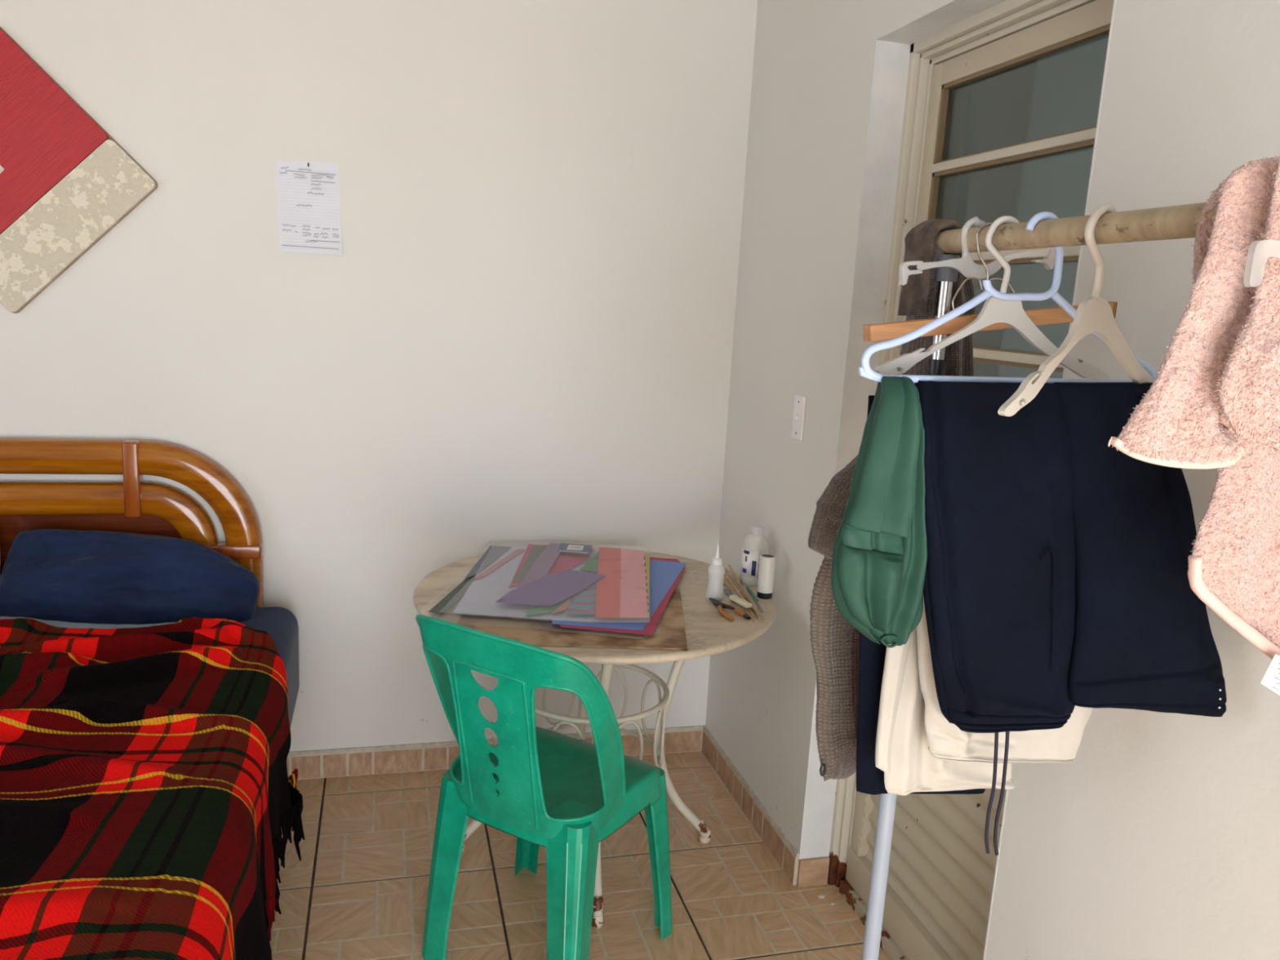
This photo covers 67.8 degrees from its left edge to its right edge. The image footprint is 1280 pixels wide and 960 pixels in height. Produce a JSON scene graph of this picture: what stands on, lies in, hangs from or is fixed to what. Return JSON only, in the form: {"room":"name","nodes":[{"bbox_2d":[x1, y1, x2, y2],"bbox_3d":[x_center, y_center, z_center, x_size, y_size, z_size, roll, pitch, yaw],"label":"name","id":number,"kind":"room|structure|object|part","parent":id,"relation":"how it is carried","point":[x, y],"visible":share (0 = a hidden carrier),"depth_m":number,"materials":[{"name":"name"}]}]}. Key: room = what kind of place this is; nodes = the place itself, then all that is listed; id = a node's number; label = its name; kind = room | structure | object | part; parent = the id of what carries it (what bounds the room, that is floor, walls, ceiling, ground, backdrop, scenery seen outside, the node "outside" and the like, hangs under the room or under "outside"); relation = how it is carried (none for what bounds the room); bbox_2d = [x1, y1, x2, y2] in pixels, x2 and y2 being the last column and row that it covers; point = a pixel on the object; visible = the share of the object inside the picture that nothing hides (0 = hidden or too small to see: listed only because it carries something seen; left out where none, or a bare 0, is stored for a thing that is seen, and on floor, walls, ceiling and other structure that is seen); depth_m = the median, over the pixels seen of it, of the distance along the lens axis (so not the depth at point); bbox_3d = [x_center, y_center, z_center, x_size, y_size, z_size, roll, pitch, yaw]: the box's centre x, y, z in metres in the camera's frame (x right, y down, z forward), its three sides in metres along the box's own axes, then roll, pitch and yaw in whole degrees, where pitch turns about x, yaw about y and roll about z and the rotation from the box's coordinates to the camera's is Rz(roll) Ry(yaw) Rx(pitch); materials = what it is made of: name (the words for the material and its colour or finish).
{"room":"bedroom","nodes":[
{"label":"bedroom","id":0,"kind":"room"},
{"bbox_2d":[0,0,757,751],"bbox_3d":[-1.294,-0.458,2.610,3.750,2.750,0.120,0,11,-15],"label":"wall","id":1,"kind":"structure","parent":0,"point":[521,331],"depth_m":2.72,"materials":[{"name":"paint"}]},
{"bbox_2d":[0,26,158,313],"bbox_3d":[-1.593,-0.771,2.391,0.695,0.695,0.022,0,11,-15],"label":"wall art","id":2,"kind":"object","parent":1,"relation":"attached to","point":[65,182],"visible":1,"depth_m":2.42},
{"bbox_3d":[-1.642,-0.824,2.367,0.582,0.582,0.020,0,11,-15],"label":"red panel","id":3,"kind":"part","parent":2,"relation":"part of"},
{"bbox_2d":[275,159,342,254],"bbox_3d":[-0.899,-0.741,2.591,0.172,0.245,0.010,1,11,-13],"label":"paper note","id":4,"kind":"object","parent":1,"relation":"attached to","point":[308,193],"visible":1,"depth_m":2.59,"materials":[{"name":"white paper"}]},
{"bbox_2d":[286,724,799,856],"bbox_3d":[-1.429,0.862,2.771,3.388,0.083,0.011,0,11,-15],"label":"baseboard","id":5,"kind":"structure","parent":1,"relation":"attached to","point":[428,757],"depth_m":2.95,"materials":[{"name":"tile"}]},
{"bbox_2d":[269,749,889,959],"bbox_3d":[-0.708,1.321,0.768,3.950,0.005,4.450,0,11,-15],"label":"floor","id":6,"kind":"structure","parent":0,"point":[357,890],"depth_m":2.42,"materials":[{"name":"tile"}]},
{"bbox_2d":[0,437,263,607],"bbox_3d":[-1.479,0.590,1.616,1.470,1.035,2.028,0,11,-15],"label":"headboard","id":7,"kind":"object","parent":6,"relation":"on","point":[132,504],"visible":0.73,"depth_m":2.56,"materials":[{"name":"brown wood"}]},
{"bbox_3d":[-1.736,0.346,2.560,0.958,0.540,0.010,0,11,-15],"label":"headboard panel","id":8,"kind":"part","parent":7,"relation":"part of","materials":[{"name":"brown wood"}]},
{"bbox_3d":[-1.731,0.310,2.543,1.124,0.618,0.036,0,11,-15],"label":"rail","id":9,"kind":"part","parent":7,"relation":"part of","materials":[{"name":"brown wood"}]},
{"bbox_2d":[239,606,299,728],"bbox_3d":[-1.437,0.663,1.635,1.463,0.290,1.915,0,11,-15],"label":"mattress","id":10,"kind":"object","parent":7,"relation":"on","point":[281,624],"visible":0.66,"depth_m":2.52,"materials":[{"name":"fabric"}]},
{"bbox_2d":[0,616,172,628],"bbox_3d":[-1.492,0.373,2.178,1.272,0.104,0.404,2,11,-6],"label":"sheet","id":11,"kind":"object","parent":10,"relation":"on","point":[54,623],"visible":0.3,"depth_m":2.29,"materials":[{"name":"fabric"}]},
{"bbox_2d":[0,528,259,624],"bbox_3d":[-1.337,0.274,2.516,0.624,0.283,0.249,0,11,-15],"label":"pillow","id":12,"kind":"object","parent":10,"relation":"on","point":[65,575],"visible":0.8,"depth_m":2.44,"materials":[{"name":"blue fabric"}]},
{"bbox_2d":[0,617,304,959],"bbox_3d":[-1.280,0.697,1.500,1.352,0.493,1.727,0,11,-15],"label":"plaid blanket","id":13,"kind":"object","parent":10,"relation":"on","point":[147,793],"visible":1,"depth_m":1.66,"materials":[{"name":"red fabric"}]},
{"bbox_2d":[415,613,672,959],"bbox_3d":[-0.209,0.672,2.120,0.452,0.831,0.473,9,12,29],"label":"plastic chair","id":14,"kind":"object","parent":6,"relation":"on","point":[565,795],"visible":1,"depth_m":1.96,"materials":[{"name":"green plastic"}]},
{"bbox_3d":[-0.405,0.863,2.133,0.115,0.430,0.133,10,13,33],"label":"leg","id":15,"kind":"part","parent":14,"relation":"part of","materials":[{"name":"green plastic"}]},
{"bbox_3d":[-0.251,0.499,1.997,0.444,0.443,0.259,9,12,29],"label":"backrest","id":16,"kind":"part","parent":14,"relation":"part of","materials":[{"name":"green plastic"}]},
{"bbox_3d":[-0.274,0.829,2.400,0.114,0.412,0.096,10,13,33],"label":"leg","id":17,"kind":"part","parent":14,"relation":"part of","materials":[{"name":"green plastic"}]},
{"bbox_3d":[-0.190,0.691,2.160,0.397,0.090,0.376,9,12,30],"label":"seat","id":18,"kind":"part","parent":14,"relation":"part of","materials":[{"name":"green plastic"}]},
{"bbox_3d":[-0.150,0.904,1.988,0.115,0.430,0.133,9,12,26],"label":"leg","id":19,"kind":"part","parent":14,"relation":"part of","materials":[{"name":"green plastic"}]},
{"bbox_3d":[0.021,0.877,2.232,0.114,0.412,0.096,8,12,25],"label":"leg","id":20,"kind":"part","parent":14,"relation":"part of","materials":[{"name":"green plastic"}]},
{"bbox_2d":[413,546,775,928],"bbox_3d":[-0.134,0.649,2.554,0.931,0.731,0.931,0,11,-15],"label":"round table","id":21,"kind":"object","parent":6,"relation":"on","point":[708,632],"visible":0.42,"depth_m":2.39,"materials":[{"name":"stone"}]},
{"bbox_3d":[-0.397,0.642,2.512,0.175,0.702,0.024,2,11,-9],"label":"leg","id":22,"kind":"part","parent":21,"relation":"part of","materials":[{"name":"beige paint"}]},
{"bbox_2d":[456,588,687,650],"bbox_3d":[-0.156,0.316,2.318,0.525,0.004,0.502,3,11,-1],"label":"placemat","id":23,"kind":"object","parent":21,"relation":"on","point":[669,633],"visible":0.34,"depth_m":2.16,"materials":[{"name":"brown wood"}]},
{"bbox_3d":[-0.234,0.267,2.522,0.713,0.004,0.901,0,11,-15],"label":"plastic bag","id":24,"kind":"object","parent":23,"relation":"on","visible":0},
{"bbox_2d":[427,574,475,614],"bbox_3d":[-0.445,0.273,2.404,0.040,0.001,0.409,5,11,7],"label":"card","id":25,"kind":"object","parent":24,"relation":"on","point":[458,592],"visible":1,"depth_m":2.33,"materials":[{"name":"grey paper"}]},
{"bbox_2d":[560,556,685,635],"bbox_3d":[-0.049,0.282,2.470,0.324,0.001,0.663,4,11,3],"label":"card","id":26,"kind":"object","parent":24,"relation":"on","point":[650,627],"visible":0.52,"depth_m":2.23,"materials":[{"name":"red paper"}]},
{"bbox_2d":[551,560,685,630],"bbox_3d":[-0.091,0.279,2.466,0.372,0.001,0.619,4,11,7],"label":"card","id":27,"kind":"object","parent":26,"relation":"on","point":[663,574],"visible":0.36,"depth_m":2.47,"materials":[{"name":"blue paper"}]},
{"bbox_2d":[453,545,649,622],"bbox_3d":[-0.209,0.263,2.514,0.456,0.001,0.653,3,11,-1],"label":"folder","id":28,"kind":"object","parent":27,"relation":"on","point":[481,597],"visible":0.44,"depth_m":2.31,"materials":[{"name":"grey paper"}]},
{"bbox_2d":[464,545,511,578],"bbox_3d":[-0.422,0.227,2.636,0.064,0.001,0.349,4,11,4],"label":"card","id":29,"kind":"object","parent":28,"relation":"on","point":[493,553],"visible":1,"depth_m":2.67,"materials":[{"name":"paper"}]},
{"bbox_2d":[472,548,524,579],"bbox_3d":[-0.384,0.230,2.622,0.022,0.001,0.342,6,11,12],"label":"card","id":30,"kind":"object","parent":28,"relation":"on","point":[517,551],"visible":1,"depth_m":2.62,"materials":[{"name":"pink paper"}]},
{"bbox_2d":[524,595,571,615],"bbox_3d":[-0.182,0.290,2.338,0.070,0.001,0.316,7,11,21],"label":"card","id":31,"kind":"object","parent":28,"relation":"on","point":[537,609],"visible":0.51,"depth_m":2.25,"materials":[{"name":"green paper"}]},
{"bbox_2d":[550,597,570,614],"bbox_3d":[-0.153,0.283,2.379,0.021,0.001,0.359,6,11,14],"label":"card","id":32,"kind":"object","parent":31,"relation":"on","point":[563,606],"visible":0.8,"depth_m":2.27,"materials":[{"name":"pink paper"}]},
{"bbox_2d":[495,569,605,606],"bbox_3d":[-0.220,0.270,2.392,0.143,0.001,0.355,8,12,23],"label":"card","id":33,"kind":"object","parent":28,"relation":"on","point":[549,590],"visible":1,"depth_m":2.38,"materials":[{"name":"purple paper"}]},
{"bbox_2d":[509,543,593,587],"bbox_3d":[-0.234,0.237,2.626,0.194,0.001,0.445,3,11,-1],"label":"card","id":34,"kind":"object","parent":28,"relation":"on","point":[565,561],"visible":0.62,"depth_m":2.68,"materials":[{"name":"paper"}]},
{"bbox_2d":[512,545,547,582],"bbox_3d":[-0.309,0.229,2.640,0.052,0.001,0.387,4,11,6],"label":"card","id":35,"kind":"object","parent":34,"relation":"on","point":[537,550],"visible":0.61,"depth_m":2.65,"materials":[{"name":"paper"}]},
{"bbox_2d":[516,542,560,587],"bbox_3d":[-0.266,0.234,2.578,0.056,0.001,0.507,4,11,4],"label":"card","id":36,"kind":"object","parent":34,"relation":"on","point":[541,566],"visible":1,"depth_m":2.59,"materials":[{"name":"paper"}]},
{"bbox_2d":[557,542,592,554],"bbox_3d":[-0.189,0.199,2.773,0.096,0.002,0.105,4,11,2],"label":"card","id":37,"kind":"object","parent":36,"relation":"on","point":[570,548],"visible":1,"depth_m":2.77,"materials":[{"name":"blue paper"}]},
{"bbox_2d":[566,582,596,614],"bbox_3d":[-0.138,0.289,2.345,0.072,0.001,0.266,3,11,-2],"label":"card","id":38,"kind":"object","parent":28,"relation":"on","point":[583,602],"visible":1,"depth_m":2.31,"materials":[{"name":"paper"}]},
{"bbox_2d":[579,551,599,572],"bbox_3d":[-0.142,0.228,2.687,0.054,0.001,0.225,3,11,-3],"label":"card","id":39,"kind":"object","parent":28,"relation":"on","point":[592,565],"visible":1,"depth_m":2.65,"materials":[{"name":"green paper"}]},
{"bbox_2d":[595,546,620,617],"bbox_3d":[-0.080,0.259,2.510,0.064,0.001,0.638,3,11,-2],"label":"card","id":40,"kind":"object","parent":28,"relation":"on","point":[608,587],"visible":1,"depth_m":2.45,"materials":[{"name":"paper"}]},
{"bbox_2d":[643,552,649,616],"bbox_3d":[0.019,0.266,2.511,0.037,0.001,0.582,3,11,-3],"label":"card","id":41,"kind":"object","parent":28,"relation":"on","point":[646,556],"visible":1,"depth_m":2.55,"materials":[{"name":"yellow paper"}]},
{"bbox_2d":[620,549,648,617],"bbox_3d":[-0.018,0.262,2.506,0.066,0.001,0.616,3,11,-2],"label":"card","id":42,"kind":"object","parent":41,"relation":"on","point":[633,604],"visible":1,"depth_m":2.46,"materials":[{"name":"pink paper"}]},
{"bbox_3d":[-0.174,0.598,2.813,0.024,0.702,0.175,2,11,-9],"label":"leg","id":43,"kind":"part","parent":21,"relation":"part of","materials":[{"name":"beige paint"}]},
{"bbox_3d":[-0.094,0.700,2.296,0.024,0.702,0.175,2,11,-9],"label":"leg","id":44,"kind":"part","parent":21,"relation":"part of","materials":[{"name":"beige paint"}]},
{"bbox_3d":[0.130,0.656,2.597,0.175,0.702,0.024,2,11,-9],"label":"leg","id":45,"kind":"part","parent":21,"relation":"part of","materials":[{"name":"beige paint"}]},
{"bbox_2d":[705,543,724,600],"bbox_3d":[0.197,0.236,2.462,0.047,0.150,0.047,0,11,-15],"label":"glue bottle","id":46,"kind":"object","parent":21,"relation":"on","point":[716,571],"visible":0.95,"depth_m":2.45,"materials":[{"name":"white plastic"}]},
{"bbox_2d":[723,583,734,602],"bbox_3d":[0.235,0.299,2.529,0.016,0.005,0.154,2,11,-9],"label":"knife","id":47,"kind":"object","parent":21,"relation":"on","point":[726,589],"visible":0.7,"depth_m":2.53,"materials":[{"name":"silver metal"}]},
{"bbox_2d":[728,594,751,608],"bbox_3d":[0.255,0.308,2.426,0.020,0.011,0.081,-2,12,-28],"label":"eraser","id":48,"kind":"object","parent":47,"relation":"on","point":[740,601],"visible":1,"depth_m":2.42,"materials":[{"name":"beige rubber"}]},
{"bbox_2d":[708,597,751,621],"bbox_3d":[0.211,0.320,2.380,0.057,0.013,0.160,-2,12,-25],"label":"pliers","id":49,"kind":"object","parent":21,"relation":"on","point":[720,605],"visible":1,"depth_m":2.36,"materials":[{"name":"metal"}]},
{"bbox_2d":[724,568,749,602],"bbox_3d":[0.270,0.295,2.556,0.004,0.004,0.416,2,11,-7],"label":"skewer","id":50,"kind":"object","parent":21,"relation":"on","point":[726,570],"visible":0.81,"depth_m":2.61,"materials":[{"name":"brown wood"}]},
{"bbox_2d":[723,582,755,622],"bbox_3d":[0.250,0.309,2.485,0.004,0.004,0.360,2,11,-9],"label":"skewer","id":51,"kind":"object","parent":21,"relation":"on","point":[725,584],"visible":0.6,"depth_m":2.39,"materials":[{"name":"brown wood"}]},
{"bbox_2d":[724,573,756,618],"bbox_3d":[0.260,0.301,2.530,0.004,0.004,0.400,2,11,-7],"label":"skewer","id":52,"kind":"object","parent":21,"relation":"on","point":[725,575],"visible":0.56,"depth_m":2.57,"materials":[{"name":"brown wood"}]},
{"bbox_2d":[733,572,750,601],"bbox_3d":[0.272,0.285,2.558,0.004,0.004,0.250,2,11,-4],"label":"skewer","id":53,"kind":"object","parent":21,"relation":"on","point":[735,575],"visible":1,"depth_m":2.55,"materials":[{"name":"brown wood"}]},
{"bbox_2d":[723,578,764,618],"bbox_3d":[0.266,0.305,2.474,0.004,0.004,0.325,1,11,-13],"label":"skewer","id":54,"kind":"object","parent":21,"relation":"on","point":[724,580],"visible":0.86,"depth_m":2.49,"materials":[{"name":"brown wood"}]},
{"bbox_2d":[728,564,760,618],"bbox_3d":[0.276,0.293,2.550,0.004,0.004,0.464,2,11,-5],"label":"skewer","id":55,"kind":"object","parent":21,"relation":"on","point":[732,571],"visible":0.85,"depth_m":2.45,"materials":[{"name":"brown wood"}]},
{"bbox_2d":[746,586,758,601],"bbox_3d":[0.297,0.302,2.525,0.008,0.008,0.118,2,11,-6],"label":"pen","id":56,"kind":"object","parent":21,"relation":"on","point":[748,589],"visible":1,"depth_m":2.52,"materials":[{"name":"plastic"}]},
{"bbox_2d":[740,531,768,586],"bbox_3d":[0.317,0.206,2.628,0.072,0.162,0.072,0,11,-15],"label":"glue bottle","id":57,"kind":"object","parent":21,"relation":"on","point":[755,544],"visible":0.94,"depth_m":2.60,"materials":[{"name":"white plastic"}]},
{"bbox_2d":[751,560,756,576],"bbox_3d":[0.310,0.241,2.599,0.011,0.042,0.001,5,11,8],"label":"print","id":58,"kind":"object","parent":57,"relation":"attached to","point":[753,563],"depth_m":2.60},
{"bbox_2d":[752,597,763,613],"bbox_3d":[0.300,0.312,2.478,0.006,0.006,0.187,2,11,-5],"label":"pencil","id":59,"kind":"object","parent":21,"relation":"on","point":[756,601],"visible":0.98,"depth_m":2.43,"materials":[{"name":"wood"}]},
{"bbox_2d":[756,553,776,599],"bbox_3d":[0.332,0.254,2.509,0.042,0.112,0.042,0,11,-15],"label":"tube","id":60,"kind":"object","parent":21,"relation":"on","point":[766,562],"visible":1,"depth_m":2.49,"materials":[{"name":"white plastic"}]},
{"bbox_2d":[861,202,1217,959],"bbox_3d":[0.507,0.542,0.935,0.480,1.596,1.150,0,11,-15],"label":"clothes rack","id":61,"kind":"object","parent":6,"relation":"on","point":[1172,222],"visible":0.59,"depth_m":1.16,"materials":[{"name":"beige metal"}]},
{"bbox_2d":[808,218,975,781],"bbox_3d":[0.361,0.047,1.374,0.267,0.825,0.100,0,11,-15],"label":"cardigan","id":62,"kind":"object","parent":61,"relation":"hanging from","point":[835,642],"visible":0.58,"depth_m":1.34,"materials":[{"name":"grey fabric"}]},
{"bbox_2d":[856,395,985,795],"bbox_3d":[0.380,0.172,1.242,0.287,0.573,0.093,0,11,-15],"label":"trousers","id":63,"kind":"object","parent":61,"relation":"hanging from","point":[869,778],"visible":0.14,"depth_m":1.28,"materials":[{"name":"fabric"}]},
{"bbox_2d":[862,222,1117,342],"bbox_3d":[0.456,-0.248,1.219,0.355,0.155,0.024,0,11,-15],"label":"hanger","id":64,"kind":"object","parent":61,"relation":"hanging from","point":[1053,315],"visible":0.7,"depth_m":1.20,"materials":[{"name":"wood"}]},
{"bbox_3d":[0.418,-0.236,1.211,0.046,0.042,0.003,0,11,-15],"label":"wire arm","id":65,"kind":"part","parent":64,"relation":"part of","materials":[{"name":"metal"}]},
{"bbox_3d":[0.468,-0.240,1.224,0.056,0.037,0.003,0,11,-15],"label":"wire arm","id":66,"kind":"part","parent":64,"relation":"part of","materials":[{"name":"metal"}]},
{"bbox_2d":[875,215,1110,379],"bbox_3d":[0.459,-0.225,1.190,0.350,0.201,0.009,0,11,-18],"label":"hanger","id":67,"kind":"object","parent":61,"relation":"hanging from","point":[1011,313],"visible":0.83,"depth_m":1.18,"materials":[{"name":"white plastic"}]},
{"bbox_2d":[857,211,1156,382],"bbox_3d":[0.448,-0.210,1.113,0.406,0.203,0.009,0,11,-15],"label":"hanger","id":68,"kind":"object","parent":61,"relation":"hanging from","point":[865,371],"visible":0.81,"depth_m":1.10,"materials":[{"name":"plastic"}]},
{"bbox_2d":[831,376,927,648],"bbox_3d":[0.286,0.039,1.100,0.127,0.316,0.089,0,11,-15],"label":"shorts","id":69,"kind":"object","parent":68,"relation":"hanging from","point":[879,554],"visible":1,"depth_m":1.07,"materials":[{"name":"green fabric"}]},
{"bbox_3d":[0.327,-0.166,1.089,0.156,0.111,0.009,0,11,-15],"label":"arm","id":70,"kind":"part","parent":68,"relation":"part of"},
{"bbox_2d":[875,593,1093,795],"bbox_3d":[0.455,0.164,1.236,0.349,0.557,0.103,0,11,-15],"label":"trousers","id":71,"kind":"object","parent":68,"relation":"hanging from","point":[917,748],"visible":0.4,"depth_m":1.26,"materials":[{"name":"fabric"}]},
{"bbox_3d":[0.332,0.245,1.227,0.038,0.290,0.020,0,11,-15],"label":"trouser leg","id":72,"kind":"part","parent":71,"relation":"part of","materials":[{"name":"beige fabric"}]},
{"bbox_3d":[0.414,0.164,1.236,0.270,0.555,0.084,0,11,-15],"label":"trouser leg","id":73,"kind":"part","parent":71,"relation":"part of","materials":[{"name":"beige fabric"}]},
{"bbox_2d":[915,380,1076,855],"bbox_3d":[0.429,0.183,1.168,0.263,0.606,0.073,0,11,-15],"label":"navy sweatpants","id":74,"kind":"object","parent":68,"relation":"hanging from","point":[1000,591],"visible":0.92,"depth_m":1.13,"materials":[{"name":"fabric"}]},
{"bbox_3d":[0.561,-0.170,1.151,0.168,0.106,0.009,0,11,-15],"label":"arm","id":75,"kind":"part","parent":68,"relation":"part of"},
{"bbox_2d":[997,203,1153,416],"bbox_3d":[0.492,-0.184,1.030,0.325,0.221,0.009,-5,14,-38],"label":"hanger","id":76,"kind":"object","parent":61,"relation":"hanging from","point":[1094,314],"visible":0.92,"depth_m":1.01,"materials":[{"name":"white plastic"}]},
{"bbox_2d":[1053,382,1226,716],"bbox_3d":[0.605,0.086,1.151,0.249,0.402,0.049,4,11,4],"label":"trousers","id":77,"kind":"object","parent":76,"relation":"hanging from","point":[1144,640],"visible":0.94,"depth_m":1.14,"materials":[{"name":"fabric"}]},
{"bbox_3d":[0.550,-0.224,0.792,0.032,0.036,1.150,0,11,-15],"label":"rail","id":78,"kind":"part","parent":61,"relation":"part of","materials":[{"name":"beige wood"}]},
{"bbox_2d":[1107,155,1279,695],"bbox_3d":[0.601,-0.017,0.904,0.406,0.587,0.147,-6,14,-39],"label":"bathrobe","id":79,"kind":"object","parent":61,"relation":"hanging from","point":[1213,401],"visible":1,"depth_m":0.81,"materials":[{"name":"pink fabric"}]},
{"bbox_2d":[1113,155,1279,462],"bbox_3d":[0.527,-0.150,0.811,0.218,0.278,0.064,0,11,-15],"label":"sleeve","id":80,"kind":"object","parent":79,"relation":"attached to","point":[1231,315],"depth_m":0.80,"materials":[{"name":"pink fabric"}]},
{"bbox_2d":[1191,178,1279,648],"bbox_3d":[0.648,-0.021,0.942,0.315,0.583,0.055,0,11,-15],"label":"towel","id":81,"kind":"object","parent":79,"relation":"hanging from","point":[1236,550],"depth_m":0.93,"materials":[{"name":"pink fabric"}]},
{"bbox_2d":[796,856,829,887],"bbox_3d":[0.452,1.024,2.493,0.083,0.075,0.011,0,11,-15],"label":"baseboard","id":82,"kind":"structure","parent":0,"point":[811,871],"depth_m":2.49,"materials":[{"name":"tile"}]},
{"bbox_2d":[705,0,1279,959],"bbox_3d":[0.955,-0.025,0.967,0.250,2.750,4.300,0,11,-15],"label":"wall","id":83,"kind":"structure","parent":0,"point":[1159,839],"depth_m":1.48,"materials":[{"name":"paint"}]},
{"bbox_2d":[702,728,799,884],"bbox_3d":[0.757,1.284,1.172,0.011,0.083,4.288,0,11,-15],"label":"baseboard","id":84,"kind":"structure","parent":83,"relation":"attached to","point":[780,849],"depth_m":2.76,"materials":[{"name":"tile"}]},
{"bbox_2d":[791,394,806,440],"bbox_3d":[0.411,-0.163,2.490,0.014,0.116,0.062,0,11,-15],"label":"light switch","id":85,"kind":"object","parent":83,"relation":"attached to","point":[799,408],"visible":1,"depth_m":2.48,"materials":[{"name":"white plastic"}]},
{"bbox_2d":[839,879,908,959],"bbox_3d":[0.651,1.119,2.167,0.102,0.037,0.673,0,11,-15],"label":"trim","id":86,"kind":"structure","parent":83,"relation":"attached to","point":[887,944],"depth_m":2.35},
{"bbox_2d":[799,0,1115,959],"bbox_3d":[0.603,0.112,1.958,0.086,2.078,0.758,0,11,-15],"label":"trim","id":87,"kind":"structure","parent":83,"relation":"attached to","point":[892,48],"depth_m":2.20,"materials":[{"name":"cream paint"}]},
{"bbox_2d":[827,0,1095,887],"bbox_3d":[0.681,0.113,1.979,0.075,2.077,0.756,0,11,-15],"label":"trim","id":88,"kind":"structure","parent":83,"relation":"attached to","point":[1006,18],"depth_m":2.15,"materials":[{"name":"beige paint"}]},
{"bbox_2d":[845,0,1113,959],"bbox_3d":[0.691,0.124,1.978,0.039,1.988,0.671,0,11,-15],"label":"door","id":89,"kind":"structure","parent":83,"relation":"in","point":[1011,122],"depth_m":1.94,"materials":[{"name":"beige paint"}]},
{"bbox_3d":[0.671,0.650,2.079,0.012,0.745,0.587,0,11,-15],"label":"corrugated panel","id":90,"kind":"part","parent":89,"relation":"part of","materials":[{"name":"beige paint"}]},
{"bbox_3d":[0.734,-0.537,1.856,0.004,0.177,0.587,0,11,-15],"label":"pane","id":91,"kind":"part","parent":89,"relation":"part of","materials":[{"name":"clear glass"}]},
{"bbox_3d":[0.712,-0.154,1.928,0.004,0.177,0.587,0,11,-15],"label":"pane","id":92,"kind":"part","parent":89,"relation":"part of","materials":[{"name":"clear glass"}]},
{"bbox_3d":[0.723,-0.346,1.892,0.004,0.177,0.587,0,11,-15],"label":"pane","id":93,"kind":"part","parent":89,"relation":"part of","materials":[{"name":"clear glass"}]},
{"bbox_3d":[0.744,-0.723,1.821,0.004,0.166,0.587,0,11,-15],"label":"pane","id":94,"kind":"part","parent":89,"relation":"part of","materials":[{"name":"clear glass"}]}
]}

